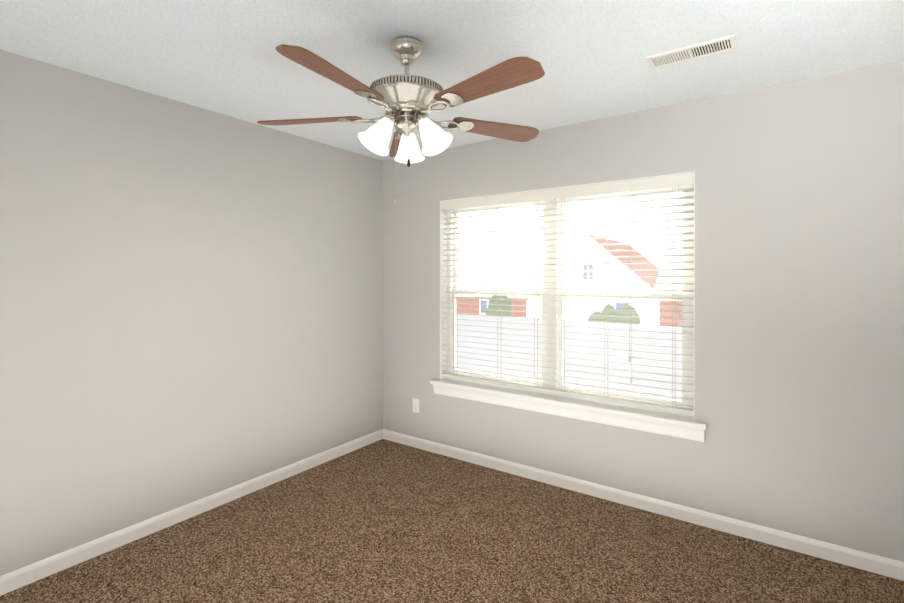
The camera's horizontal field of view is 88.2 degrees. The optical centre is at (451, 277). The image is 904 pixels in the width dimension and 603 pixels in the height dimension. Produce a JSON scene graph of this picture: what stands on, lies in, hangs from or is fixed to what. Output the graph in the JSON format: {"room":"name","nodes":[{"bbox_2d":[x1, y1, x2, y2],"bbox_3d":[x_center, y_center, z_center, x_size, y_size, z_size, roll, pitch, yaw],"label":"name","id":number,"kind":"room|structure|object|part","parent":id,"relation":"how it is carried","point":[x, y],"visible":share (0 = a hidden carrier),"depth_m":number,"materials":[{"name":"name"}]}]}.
{"room":"empty bedroom","nodes":[
{"label":"empty bedroom","id":0,"kind":"room"},
{"bbox_2d":[0,50,382,575],"bbox_3d":[-1.708,0.198,2.676,0.160,2.440,3.920,0,0,35],"label":"wall","id":1,"kind":"structure","parent":0,"point":[191,303],"depth_m":2.63,"materials":[{"name":"grey paint"}]},
{"bbox_2d":[0,429,382,595],"bbox_3d":[-1.637,1.377,2.630,0.014,0.082,3.600,0,0,35],"label":"baseboard","id":2,"kind":"structure","parent":1,"relation":"attached to","point":[29,574],"depth_m":2.62,"materials":[{"name":"white wood"}]},
{"bbox_2d":[0,439,903,602],"bbox_3d":[-0.267,1.446,1.669,3.680,0.050,3.920,0,0,35],"label":"floor","id":3,"kind":"structure","parent":0,"point":[383,521],"depth_m":2.39,"materials":[{"name":"carpet"}]},
{"bbox_2d":[0,0,903,160],"bbox_3d":[-0.267,-1.069,1.662,3.680,0.100,3.920,0,0,35],"label":"ceiling","id":4,"kind":"structure","parent":0,"point":[224,57],"depth_m":2.07,"materials":[{"name":"paint"}]},
{"bbox_2d":[257,36,544,202],"bbox_3d":[-0.195,-0.670,1.992,1.314,0.701,1.311,0,0,35],"label":"ceiling fan","id":5,"kind":"object","parent":4,"relation":"hanging from","point":[407,101],"visible":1,"depth_m":1.94,"materials":[{"name":"brown wood"}]},
{"bbox_2d":[645,34,737,69],"bbox_3d":[1.083,-1.016,2.117,0.355,0.009,0.150,0,0,35],"label":"ceiling vent","id":6,"kind":"object","parent":4,"relation":"in","point":[725,44],"visible":1,"depth_m":2.11,"materials":[{"name":"white metal"}]},
{"bbox_2d":[383,60,903,561],"bbox_3d":[0.812,0.196,3.205,3.360,2.440,0.160,0,0,35],"label":"wall","id":7,"kind":"structure","parent":0,"point":[799,298],"depth_m":2.53,"materials":[{"name":"grey paint"}]},
{"bbox_2d":[413,398,418,412],"bbox_3d":[-0.302,1.067,3.886,0.070,0.115,0.008,0,0,35],"label":"outlet","id":8,"kind":"object","parent":7,"relation":"attached to","point":[416,405],"visible":1,"depth_m":3.88,"materials":[{"name":"white plastic"}]},
{"bbox_2d":[440,172,694,414],"bbox_3d":[0.673,0.106,3.250,1.831,1.442,0.095,0,0,35],"label":"window blinds","id":9,"kind":"object","parent":7,"relation":"attached to","point":[442,289],"depth_m":3.15,"materials":[{"name":"white plastic"}]},
{"bbox_3d":[0.670,0.094,3.245,1.818,1.404,0.084,0,0,35],"label":"window blind slats","id":10,"kind":"part","parent":9,"relation":"part of","materials":[{"name":"white plastic"}]},
{"bbox_2d":[430,379,706,441],"bbox_3d":[0.663,0.883,3.238,1.960,0.110,0.131,0,0,35],"label":"window sill","id":11,"kind":"structure","parent":7,"relation":"attached to","point":[673,425],"depth_m":3.07,"materials":[{"name":"white wood"}]},
{"bbox_2d":[446,185,693,416],"bbox_3d":[0.718,0.117,3.314,1.830,1.462,0.069,0,0,35],"label":"window","id":12,"kind":"structure","parent":7,"relation":"in","point":[546,334],"depth_m":3.27,"materials":[{"name":"white plastic"}]},
{"bbox_2d":[383,429,903,580],"bbox_3d":[0.762,1.375,3.137,3.360,0.082,0.014,0,0,35],"label":"baseboard","id":13,"kind":"structure","parent":7,"relation":"attached to","point":[881,565],"depth_m":2.72,"materials":[{"name":"white wood"}]},
{"label":"outside","id":14,"kind":"structure","parent":0,"visible":0},
{"bbox_2d":[458,192,682,268],"bbox_3d":[19.181,-13.799,75.808,130.000,70.000,0.200,0,0,35],"label":"sky","id":15,"kind":"structure","parent":14,"point":[642,245],"depth_m":75.47,"materials":[{"name":"white"}]},
{"bbox_3d":[0.000,4.382,48.519,130.000,0.200,66.600,0,0,35],"label":"ground","id":16,"kind":"structure","parent":14,"visible":0},
{"bbox_2d":[456,267,542,317],"bbox_3d":[5.599,1.584,51.200,16.800,5.380,8.800,0,0,35],"label":"house","id":17,"kind":"structure","parent":16,"relation":"on","point":[512,285],"depth_m":48.81,"materials":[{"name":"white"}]},
{"bbox_2d":[485,295,640,323],"bbox_3d":[4.342,2.869,35.814,6.900,3.100,29.630,0,0,-18],"label":"shrubs","id":18,"kind":"object","parent":16,"relation":"on","point":[590,318],"depth_m":26.94,"materials":[{"name":"green plant"}]},
{"bbox_2d":[456,314,681,400],"bbox_3d":[0.419,2.509,5.576,12.000,3.800,3.220,0,0,35],"label":"fence","id":19,"kind":"structure","parent":16,"relation":"on","point":[491,325],"depth_m":5.23,"materials":[{"name":"white"}]},
{"bbox_2d":[520,234,659,325],"bbox_3d":[11.360,0.761,33.709,9.300,7.130,9.810,0,0,35],"label":"house","id":20,"kind":"structure","parent":16,"relation":"on","point":[616,279],"depth_m":29.92,"materials":[{"name":"white"}]},
{"bbox_2d":[652,256,682,326],"bbox_3d":[14.748,1.593,22.966,7.800,5.530,7.800,0,0,35],"label":"house","id":21,"kind":"structure","parent":16,"relation":"on","point":[665,280],"depth_m":22.52,"materials":[{"name":"white"}]}
]}

